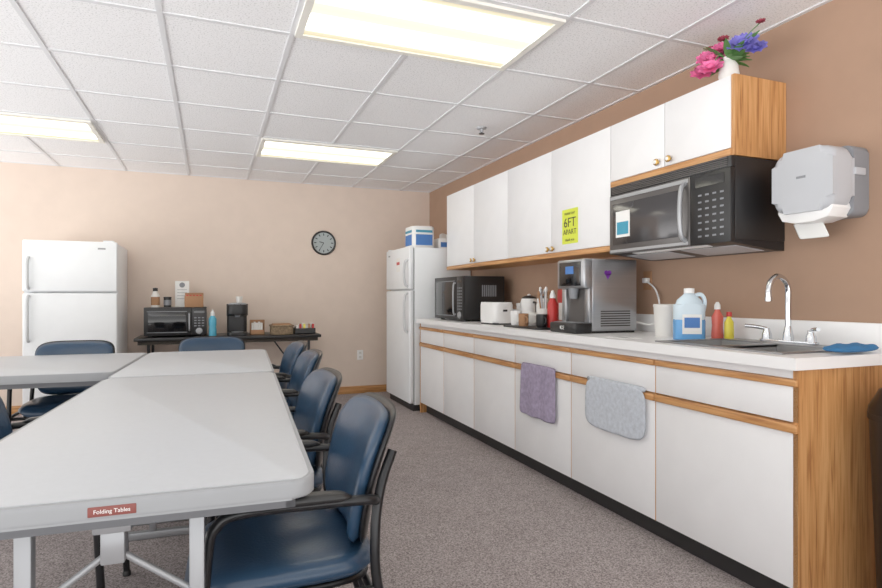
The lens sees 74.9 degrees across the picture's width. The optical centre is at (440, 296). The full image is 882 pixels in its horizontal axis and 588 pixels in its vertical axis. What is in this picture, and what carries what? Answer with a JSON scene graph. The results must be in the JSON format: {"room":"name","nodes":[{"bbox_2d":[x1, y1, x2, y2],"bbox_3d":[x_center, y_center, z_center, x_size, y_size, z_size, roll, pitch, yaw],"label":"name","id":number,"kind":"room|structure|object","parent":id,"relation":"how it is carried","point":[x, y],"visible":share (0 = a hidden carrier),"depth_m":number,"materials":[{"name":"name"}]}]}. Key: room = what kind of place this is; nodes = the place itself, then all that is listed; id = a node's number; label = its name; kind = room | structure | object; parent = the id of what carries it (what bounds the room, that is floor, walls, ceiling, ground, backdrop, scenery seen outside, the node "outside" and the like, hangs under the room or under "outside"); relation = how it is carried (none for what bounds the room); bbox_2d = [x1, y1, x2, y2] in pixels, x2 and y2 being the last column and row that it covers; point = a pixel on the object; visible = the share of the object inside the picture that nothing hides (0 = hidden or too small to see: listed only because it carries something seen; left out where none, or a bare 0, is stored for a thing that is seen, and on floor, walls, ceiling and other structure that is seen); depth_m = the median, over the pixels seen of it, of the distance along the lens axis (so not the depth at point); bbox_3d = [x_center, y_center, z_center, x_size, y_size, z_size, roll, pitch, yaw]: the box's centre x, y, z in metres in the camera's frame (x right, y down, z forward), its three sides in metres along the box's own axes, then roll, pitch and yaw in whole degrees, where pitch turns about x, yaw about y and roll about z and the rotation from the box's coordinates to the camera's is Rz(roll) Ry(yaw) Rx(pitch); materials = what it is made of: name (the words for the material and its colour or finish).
{"room":"office break room","nodes":[
{"label":"office break room","id":0,"kind":"room"},
{"bbox_2d":[0,162,428,405],"bbox_3d":[-2.889,-0.080,5.996,5.880,2.400,0.100,0,0,-22],"label":"wall","id":1,"kind":"structure","parent":0,"point":[229,238],"depth_m":6.20,"materials":[{"name":"paint"}]},
{"bbox_2d":[5,384,386,414],"bbox_3d":[-2.868,1.077,5.943,5.880,0.085,0.014,0,0,-22],"label":"baseboard","id":2,"kind":"structure","parent":1,"relation":"attached to","point":[367,388],"depth_m":6.70,"materials":[{"name":"brown wood"}]},
{"bbox_2d":[311,231,335,254],"bbox_3d":[-1.333,-0.615,6.548,0.280,0.280,0.030,0,0,-22],"label":"wall clock","id":3,"kind":"object","parent":1,"relation":"attached to","point":[322,242],"visible":1,"depth_m":6.54,"materials":[{"name":"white plastic"}]},
{"bbox_2d":[357,350,362,359],"bbox_3d":[-0.942,0.675,6.715,0.070,0.114,0.008,0,0,-22],"label":"wall outlet","id":4,"kind":"object","parent":1,"relation":"attached to","point":[359,352],"visible":1,"depth_m":6.71,"materials":[{"name":"white plastic"}]},
{"bbox_2d":[0,392,753,587],"bbox_3d":[-1.417,1.170,2.444,5.980,0.100,7.790,0,0,-22],"label":"floor","id":5,"kind":"structure","parent":0,"point":[458,511],"depth_m":2.65,"materials":[{"name":"carpet"}]},
{"bbox_2d":[6,340,114,421],"bbox_3d":[-2.382,0.707,3.701,0.565,0.826,0.591,0,0,-22],"label":"chair","id":6,"kind":"object","parent":5,"relation":"on","point":[39,406],"visible":0.25,"depth_m":3.77,"materials":[{"name":"blue plastic"}]},
{"bbox_2d":[0,397,130,587],"bbox_3d":[-1.414,0.707,1.976,0.591,0.826,0.565,0,0,-22],"label":"chair","id":7,"kind":"object","parent":5,"relation":"on","point":[6,427],"visible":0.12,"depth_m":2.08,"materials":[{"name":"blue leather"}]},
{"bbox_2d":[0,353,146,389],"bbox_3d":[-2.700,0.750,3.145,1.830,0.740,1.100,0,0,-19],"label":"folding table","id":8,"kind":"object","parent":5,"relation":"on","point":[40,371],"visible":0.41,"depth_m":3.02,"materials":[{"name":"plastic"}]},
{"bbox_2d":[22,239,126,416],"bbox_3d":[-3.345,0.309,5.317,0.710,1.622,0.743,0,0,-22],"label":"refrigerator","id":9,"kind":"object","parent":5,"relation":"on","point":[73,290],"visible":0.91,"depth_m":5.03,"materials":[{"name":"white metal"}]},
{"bbox_2d":[22,293,117,416],"bbox_3d":[-3.226,0.506,5.018,0.710,1.078,0.099,0,0,-22],"label":"door","id":10,"kind":"structure","parent":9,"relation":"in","point":[46,317],"depth_m":5.01,"materials":[{"name":"white metal"}]},
{"bbox_2d":[22,239,117,291],"bbox_3d":[-3.226,-0.269,5.018,0.710,0.443,0.099,0,0,-22],"label":"freezer","id":11,"kind":"object","parent":9,"relation":"in","point":[47,265],"depth_m":5.02,"materials":[{"name":"white metal"}]},
{"bbox_2d":[0,372,313,587],"bbox_3d":[-0.917,0.750,1.954,0.762,0.740,1.832,0,0,-19],"label":"folding table","id":12,"kind":"object","parent":5,"relation":"on","point":[120,454],"visible":0.98,"depth_m":1.31,"materials":[{"name":"plastic"}]},
{"bbox_2d":[108,349,273,525],"bbox_3d":[-1.427,0.750,3.456,0.762,0.740,1.325,0,0,-19],"label":"folding table","id":13,"kind":"object","parent":5,"relation":"on","point":[256,360],"visible":0.48,"depth_m":3.24,"materials":[{"name":"plastic"}]},
{"bbox_2d":[178,336,244,351],"bbox_3d":[-1.634,0.707,4.118,0.565,0.826,0.591,0,0,-22],"label":"chair","id":14,"kind":"object","parent":5,"relation":"on","point":[200,343],"visible":0.19,"depth_m":4.28,"materials":[{"name":"blue plastic"}]},
{"bbox_2d":[133,332,320,353],"bbox_3d":[-2.144,0.752,5.901,1.725,0.735,0.570,0,0,-22],"label":"buffet table","id":15,"kind":"object","parent":5,"relation":"on","point":[141,340],"visible":0.38,"depth_m":5.75,"materials":[{"name":"black plastic"}]},
{"bbox_2d":[144,307,206,336],"bbox_3d":[-2.615,0.242,5.701,0.551,0.285,0.412,0,0,-22],"label":"microwave oven","id":16,"kind":"object","parent":15,"relation":"on","point":[158,321],"visible":1,"depth_m":5.54,"materials":[{"name":"black plastic"}]},
{"bbox_2d":[151,288,159,306],"bbox_3d":[-2.764,0.004,5.572,0.078,0.190,0.078,0,0,-22],"label":"bottle","id":17,"kind":"object","parent":16,"relation":"on","point":[155,297],"visible":0.98,"depth_m":5.54,"materials":[{"name":"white plastic"}]},
{"bbox_2d":[163,297,171,306],"bbox_3d":[-2.673,0.048,5.630,0.072,0.102,0.072,0,0,-22],"label":"coffee canister","id":18,"kind":"object","parent":16,"relation":"on","point":[167,300],"visible":0.87,"depth_m":5.60,"materials":[{"name":"black plastic"}]},
{"bbox_2d":[175,281,188,306],"bbox_3d":[-2.615,-0.031,5.820,0.130,0.260,0.070,0,0,-22],"label":"notice sign","id":19,"kind":"object","parent":16,"relation":"on","point":[181,287],"visible":0.88,"depth_m":5.80,"materials":[{"name":"paper"}]},
{"bbox_2d":[184,293,202,306],"bbox_3d":[-2.443,0.029,5.700,0.170,0.140,0.120,0,0,-22],"label":"box","id":20,"kind":"object","parent":16,"relation":"on","point":[190,299],"visible":0.99,"depth_m":5.65,"materials":[{"name":"brown cardboard"}]},
{"bbox_2d":[209,310,216,335],"bbox_3d":[-2.256,0.255,5.689,0.072,0.260,0.072,0,0,-22],"label":"water bottle","id":21,"kind":"object","parent":15,"relation":"on","point":[212,320],"visible":0.95,"depth_m":5.66,"materials":[{"name":"blue plastic"}]},
{"bbox_2d":[226,303,247,335],"bbox_3d":[-2.053,0.220,5.802,0.200,0.330,0.270,0,0,-22],"label":"coffee maker","id":22,"kind":"object","parent":15,"relation":"on","point":[236,313],"visible":1,"depth_m":5.75,"materials":[{"name":"black plastic"}]},
{"bbox_2d":[236,296,242,302],"bbox_3d":[-2.038,0.032,5.819,0.066,0.075,0.066,0,0,-22],"label":"coffee cup","id":23,"kind":"object","parent":22,"relation":"on","point":[238,298],"visible":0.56,"depth_m":5.79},
{"bbox_2d":[250,320,264,334],"bbox_3d":[-1.891,0.310,5.921,0.140,0.150,0.100,0,0,-22],"label":"organizer","id":24,"kind":"object","parent":15,"relation":"on","point":[257,327],"visible":1,"depth_m":5.89,"materials":[{"name":"brown wood"}]},
{"bbox_2d":[269,323,293,334],"bbox_3d":[-1.660,0.330,5.992,0.241,0.110,0.222,0,0,-22],"label":"wicker basket","id":25,"kind":"object","parent":15,"relation":"on","point":[275,328],"visible":1,"depth_m":5.90,"materials":[{"name":"beige wicker"}]},
{"bbox_2d":[293,323,315,333],"bbox_3d":[-1.449,0.331,6.097,0.210,0.109,0.180,0,0,-22],"label":"tray","id":26,"kind":"object","parent":15,"relation":"on","point":[301,328],"visible":0.91,"depth_m":6.02,"materials":[{"name":"black plastic"}]},
{"bbox_2d":[205,367,359,587],"bbox_3d":[-0.635,0.707,2.213,0.591,0.826,0.565,0,0,-23],"label":"chair","id":27,"kind":"object","parent":5,"relation":"on","point":[315,416],"visible":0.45,"depth_m":2.11,"materials":[{"name":"blue leather"}]},
{"bbox_2d":[272,340,307,406],"bbox_3d":[-1.116,0.707,3.712,0.591,0.826,0.565,0,0,-23],"label":"chair","id":28,"kind":"object","parent":5,"relation":"on","point":[292,352],"visible":0.27,"depth_m":3.79,"materials":[{"name":"blue plastic"}]},
{"bbox_2d":[184,392,396,587],"bbox_3d":[-0.380,0.707,1.586,0.591,0.826,0.565,0,0,-20],"label":"chair","id":29,"kind":"object","parent":5,"relation":"on","point":[322,541],"visible":0.84,"depth_m":1.44,"materials":[{"name":"blue leather"}]},
{"bbox_2d":[276,349,322,467],"bbox_3d":[-0.889,0.707,3.091,0.591,0.826,0.565,0,0,-22],"label":"chair","id":30,"kind":"object","parent":5,"relation":"on","point":[308,361],"visible":0.23,"depth_m":3.17,"materials":[{"name":"blue leather"}]},
{"bbox_2d":[387,246,470,410],"bbox_3d":[-0.175,0.304,6.111,0.713,1.632,0.800,0,0,-22],"label":"refrigerator","id":31,"kind":"object","parent":5,"relation":"on","point":[412,272],"visible":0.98,"depth_m":5.73,"materials":[{"name":"metal"}]},
{"bbox_2d":[387,291,413,403],"bbox_3d":[-0.460,0.491,5.997,0.099,1.108,0.800,0,0,-22],"label":"door","id":32,"kind":"structure","parent":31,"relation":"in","point":[400,304],"depth_m":5.89,"materials":[{"name":"white metal"}]},
{"bbox_2d":[387,246,413,289],"bbox_3d":[-0.460,-0.288,5.997,0.099,0.423,0.800,0,0,-22],"label":"freezer","id":33,"kind":"object","parent":31,"relation":"in","point":[400,262],"depth_m":5.89,"materials":[{"name":"white metal"}]},
{"bbox_2d":[405,226,433,247],"bbox_3d":[-0.224,-0.607,6.004,0.242,0.235,0.282,0,0,-22],"label":"pack","id":34,"kind":"object","parent":31,"relation":"on","point":[415,236],"visible":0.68,"depth_m":5.88,"materials":[{"name":"white plastic"}]},
{"bbox_2d":[434,234,446,247],"bbox_3d":[0.026,-0.579,6.083,0.180,0.180,0.202,0,0,-22],"label":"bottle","id":35,"kind":"object","parent":31,"relation":"on","point":[441,242],"visible":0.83,"depth_m":5.98,"materials":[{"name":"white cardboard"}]},
{"bbox_2d":[441,242,446,246],"bbox_3d":[0.063,-0.544,5.990,0.140,0.050,0.002,0,0,-22],"label":"print","id":36,"kind":"object","parent":35,"relation":"attached to","point":[443,244],"depth_m":5.98},
{"bbox_2d":[419,324,881,587],"bbox_3d":[0.785,0.686,3.900,0.605,0.867,3.882,0,0,-22],"label":"base cabinet","id":37,"kind":"object","parent":5,"relation":"on","point":[762,475],"visible":0.99,"depth_m":2.37,"materials":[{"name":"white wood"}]},
{"bbox_2d":[520,362,555,423],"bbox_3d":[0.590,0.581,3.541,0.025,0.328,0.402,0,0,-22],"label":"hand towel","id":38,"kind":"object","parent":37,"relation":"attached to","point":[537,382],"visible":1,"depth_m":3.52,"materials":[{"name":"purple fabric"}]},
{"bbox_2d":[585,376,645,439],"bbox_3d":[0.860,0.548,2.874,0.018,0.263,0.461,0,0,-22],"label":"towel","id":39,"kind":"object","parent":37,"relation":"attached to","point":[616,407],"visible":1,"depth_m":2.84,"materials":[{"name":"grey fabric"}]},
{"bbox_2d":[416,318,881,370],"bbox_3d":[0.775,0.231,3.894,0.628,0.042,3.907,0,0,-22],"label":"countertop","id":40,"kind":"structure","parent":37,"relation":"on","point":[644,341],"depth_m":2.44,"materials":[{"name":"laminate"}]},
{"bbox_2d":[435,276,504,321],"bbox_3d":[0.234,0.015,5.251,0.432,0.390,0.661,0,0,-22],"label":"microwave oven","id":41,"kind":"object","parent":40,"relation":"on","point":[459,297],"visible":0.99,"depth_m":4.98,"materials":[{"name":"black plastic"}]},
{"bbox_2d":[481,302,512,324],"bbox_3d":[0.432,0.124,4.447,0.170,0.172,0.290,0,0,-22],"label":"toaster","id":42,"kind":"object","parent":40,"relation":"on","point":[492,313],"visible":0.93,"depth_m":4.34,"materials":[{"name":"white plastic"}]},
{"bbox_2d":[503,325,549,329],"bbox_3d":[0.634,0.204,3.914,0.240,0.012,0.500,0,0,-22],"label":"serving tray","id":43,"kind":"object","parent":40,"relation":"on","point":[531,327],"visible":0.56,"depth_m":3.82,"materials":[{"name":"black plastic"}]},
{"bbox_2d":[511,311,520,324],"bbox_3d":[0.539,0.148,4.057,0.075,0.100,0.101,0,0,-45],"label":"coffee mug","id":44,"kind":"object","parent":43,"relation":"on","point":[514,314],"visible":0.62,"depth_m":4.03,"materials":[{"name":"white ceramic"}]},
{"bbox_2d":[519,313,528,325],"bbox_3d":[0.569,0.155,3.914,0.068,0.085,0.101,0,0,-22],"label":"coffee mug","id":45,"kind":"object","parent":43,"relation":"on","point":[523,317],"visible":0.94,"depth_m":3.90,"materials":[{"name":"brown ceramic"}]},
{"bbox_2d":[528,312,536,325],"bbox_3d":[0.652,0.153,4.016,0.075,0.090,0.101,0,0,-45],"label":"coffee mug","id":46,"kind":"object","parent":43,"relation":"on","point":[532,315],"visible":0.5,"depth_m":3.99,"materials":[{"name":"white ceramic"}]},
{"bbox_2d":[536,314,546,327],"bbox_3d":[0.665,0.155,3.741,0.072,0.085,0.097,0,0,-44],"label":"coffee mug","id":47,"kind":"object","parent":43,"relation":"on","point":[541,319],"visible":1,"depth_m":3.72,"materials":[{"name":"black ceramic"}]},
{"bbox_2d":[537,287,550,313],"bbox_3d":[0.701,0.063,3.909,0.100,0.269,0.100,0,0,-22],"label":"utensil crock","id":48,"kind":"object","parent":43,"relation":"on","point":[541,310],"visible":0.65,"depth_m":3.88,"materials":[{"name":"white ceramic"}]},
{"bbox_2d":[547,290,557,326],"bbox_3d":[0.728,0.078,3.758,0.072,0.240,0.072,0,0,-22],"label":"condiment bottle","id":49,"kind":"object","parent":43,"relation":"on","point":[552,306],"visible":0.81,"depth_m":3.73,"materials":[{"name":"red plastic"}]},
{"bbox_2d":[520,294,536,312],"bbox_3d":[0.674,0.092,4.415,0.143,0.235,0.166,0,0,15],"label":"canister","id":50,"kind":"object","parent":40,"relation":"on","point":[528,303],"visible":0.53,"depth_m":4.37,"materials":[{"name":"white ceramic"}]},
{"bbox_2d":[536,298,547,311],"bbox_3d":[0.747,0.110,4.196,0.104,0.200,0.104,0,0,-22],"label":"jar","id":51,"kind":"object","parent":40,"relation":"on","point":[537,305],"visible":0.2,"depth_m":4.17,"materials":[{"name":"white plastic"}]},
{"bbox_2d":[557,290,561,320],"bbox_3d":[0.873,0.080,3.934,0.082,0.260,0.160,0,0,-22],"label":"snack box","id":52,"kind":"object","parent":40,"relation":"on","point":[559,292],"visible":0.12,"depth_m":3.97,"materials":[{"name":"red cardboard"}]},
{"bbox_2d":[550,258,635,333],"bbox_3d":[0.910,-0.005,3.462,0.432,0.430,0.276,0,0,-22],"label":"ice dispenser","id":53,"kind":"object","parent":40,"relation":"on","point":[599,295],"visible":1,"depth_m":3.35,"materials":[{"name":"silver metal"}]},
{"bbox_2d":[636,278,659,324],"bbox_3d":[1.224,0.026,3.431,0.127,0.283,0.155,0,0,-22],"label":"power cord","id":54,"kind":"object","parent":53,"relation":"attached to","point":[644,280],"visible":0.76,"depth_m":3.44,"materials":[{"name":"white plastic"}]},
{"bbox_2d":[607,336,634,338],"bbox_3d":[0.941,0.209,2.982,0.100,0.002,0.160,0,0,-22],"label":"paper note","id":55,"kind":"object","parent":40,"relation":"on","point":[622,337],"visible":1,"depth_m":2.97,"materials":[{"name":"white paper"}]},
{"bbox_2d":[653,304,672,336],"bbox_3d":[1.196,0.124,3.046,0.140,0.172,0.140,0,0,-22],"label":"canister","id":56,"kind":"object","parent":40,"relation":"on","point":[663,313],"visible":0.66,"depth_m":3.00,"materials":[{"name":"white plastic"}]},
{"bbox_2d":[673,288,706,339],"bbox_3d":[1.229,0.083,2.839,0.157,0.254,0.098,0,0,7],"label":"detergent jug","id":57,"kind":"object","parent":40,"relation":"on","point":[689,322],"visible":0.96,"depth_m":2.80,"materials":[{"name":"blue plastic"}]},
{"bbox_2d":[684,318,699,327],"bbox_3d":[1.218,0.125,2.792,0.072,0.050,0.001,0,0,7],"label":"print","id":58,"kind":"object","parent":57,"relation":"attached to","point":[688,322],"depth_m":2.79},
{"bbox_2d":[711,302,723,337],"bbox_3d":[1.387,0.117,2.890,0.068,0.185,0.048,0,0,-22],"label":"dish soap bottle","id":59,"kind":"object","parent":40,"relation":"on","point":[717,317],"visible":0.88,"depth_m":2.87,"materials":[{"name":"red plastic"}]},
{"bbox_2d":[655,338,828,354],"bbox_3d":[1.351,0.298,2.488,0.495,0.190,0.650,0,0,-22],"label":"sink","id":60,"kind":"object","parent":40,"relation":"in","point":[753,345],"visible":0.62,"depth_m":2.49,"materials":[{"name":"metal"}]},
{"bbox_2d":[724,312,733,338],"bbox_3d":[1.413,0.138,2.825,0.052,0.132,0.039,0,0,-22],"label":"dish soap bottle","id":61,"kind":"object","parent":60,"relation":"on","point":[728,324],"visible":1,"depth_m":2.81,"materials":[{"name":"yellow plastic"}]},
{"bbox_2d":[745,273,819,344],"bbox_3d":[1.488,0.050,2.532,0.164,0.308,0.359,0,0,-22],"label":"sink faucet","id":62,"kind":"object","parent":40,"relation":"on","point":[787,337],"visible":1,"depth_m":2.54,"materials":[{"name":"silver metal"}]},
{"bbox_2d":[822,342,878,352],"bbox_3d":[1.531,0.188,2.151,0.260,0.035,0.085,0,0,-22],"label":"cloth","id":63,"kind":"object","parent":40,"relation":"on","point":[838,347],"visible":1,"depth_m":2.11,"materials":[{"name":"blue fabric"}]},
{"bbox_2d":[867,388,881,587],"bbox_3d":[1.607,0.703,1.934,0.286,0.835,0.286,0,0,-22],"label":"waste bin","id":64,"kind":"object","parent":5,"relation":"on","point":[874,410],"visible":1,"depth_m":1.96,"materials":[{"name":"black plastic"}]},
{"bbox_2d":[0,0,823,191],"bbox_3d":[-1.417,-1.330,2.444,5.980,0.100,7.790,0,0,-22],"label":"ceiling","id":65,"kind":"structure","parent":0,"point":[580,51],"depth_m":3.40,"materials":[{"name":"tile"}]},
{"bbox_2d":[0,112,104,143],"bbox_3d":[-3.172,-1.267,4.236,1.136,0.014,0.616,0,0,-22],"label":"recessed light","id":66,"kind":"object","parent":65,"relation":"in","point":[13,124],"visible":1,"depth_m":4.31,"materials":[{"name":"grey plastic"}]},
{"bbox_2d":[256,138,397,166],"bbox_3d":[-1.017,-1.267,5.096,1.136,0.014,0.616,0,0,-22],"label":"recessed light","id":67,"kind":"object","parent":65,"relation":"in","point":[268,147],"visible":1,"depth_m":5.05,"materials":[{"name":"grey plastic"}]},
{"bbox_2d":[0,0,831,192],"bbox_3d":[-1.445,-1.277,2.379,5.880,0.007,7.690,0,0,-22],"label":"grid","id":68,"kind":"object","parent":65,"relation":"attached to","point":[158,11],"depth_m":3.52,"materials":[{"name":"white metal"}]},
{"bbox_2d":[295,0,565,70],"bbox_3d":[-0.068,-1.267,2.719,1.136,0.014,0.616,0,0,-22],"label":"recessed light","id":69,"kind":"object","parent":65,"relation":"in","point":[474,33],"visible":1,"depth_m":2.72,"materials":[{"name":"grey plastic"}]},
{"bbox_2d":[476,126,486,134],"bbox_3d":[0.307,-1.256,4.354,0.080,0.048,0.080,0,0,-22],"label":"sprinkler","id":70,"kind":"object","parent":65,"relation":"attached to","point":[481,128],"depth_m":4.34,"materials":[{"name":"silver metal"}]},
{"bbox_2d":[429,0,881,322],"bbox_3d":[1.313,-0.080,3.534,0.100,2.400,7.790,0,0,-22],"label":"wall","id":71,"kind":"structure","parent":0,"point":[828,58],"depth_m":2.59,"materials":[{"name":"paint"}]},
{"bbox_2d":[447,126,618,270],"bbox_3d":[0.657,-0.628,4.561,0.353,0.727,2.500,0,0,-22],"label":"upper cabinet","id":72,"kind":"object","parent":71,"relation":"attached to","point":[512,217],"visible":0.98,"depth_m":4.09,"materials":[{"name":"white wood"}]},
{"bbox_2d":[562,207,577,244],"bbox_3d":[0.832,-0.458,3.721,0.003,0.225,0.175,0,0,-22],"label":"poster","id":73,"kind":"object","parent":72,"relation":"attached to","point":[569,216],"visible":1,"depth_m":3.71,"materials":[{"name":"paper"}]},
{"bbox_2d":[643,271,651,289],"bbox_3d":[1.262,-0.100,3.519,0.006,0.114,0.070,0,0,-22],"label":"wall outlet","id":74,"kind":"object","parent":71,"relation":"attached to","point":[646,274],"visible":0.96,"depth_m":3.52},
{"bbox_2d":[513,309,881,349],"bbox_3d":[1.058,0.157,4.007,0.021,0.104,3.907,0,0,-22],"label":"backsplash","id":75,"kind":"structure","parent":71,"relation":"attached to","point":[830,332],"depth_m":2.56,"materials":[{"name":"laminate"}]},
{"bbox_2d":[610,73,785,187],"bbox_3d":[1.279,-0.812,3.002,0.353,0.360,0.852,0,0,-22],"label":"upper cabinet","id":76,"kind":"object","parent":71,"relation":"attached to","point":[735,114],"visible":0.98,"depth_m":2.71,"materials":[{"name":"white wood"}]},
{"bbox_2d":[610,155,784,260],"bbox_3d":[1.261,-0.422,2.990,0.396,0.415,0.832,0,0,-22],"label":"over-range microwave","id":77,"kind":"object","parent":76,"relation":"attached to","point":[723,206],"visible":0.99,"depth_m":2.74,"materials":[{"name":"black plastic"}]},
{"bbox_2d":[617,221,627,234],"bbox_3d":[1.012,-0.385,3.212,0.001,0.070,0.095,0,0,-22],"label":"print","id":78,"kind":"object","parent":77,"relation":"attached to","point":[622,226],"depth_m":3.21},
{"bbox_2d":[690,18,767,79],"bbox_3d":[1.329,-1.118,2.660,0.234,0.252,0.326,0,0,-22],"label":"flower arrangement","id":79,"kind":"object","parent":76,"relation":"on","point":[741,45],"visible":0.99,"depth_m":2.64,"materials":[{"name":"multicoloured plant"}]},
{"bbox_2d":[772,145,868,238],"bbox_3d":[1.588,-0.430,2.415,0.220,0.366,0.272,0,0,-22],"label":"paper towel dispenser","id":80,"kind":"object","parent":71,"relation":"attached to","point":[813,187],"visible":1,"depth_m":2.33,"materials":[{"name":"grey plastic"}]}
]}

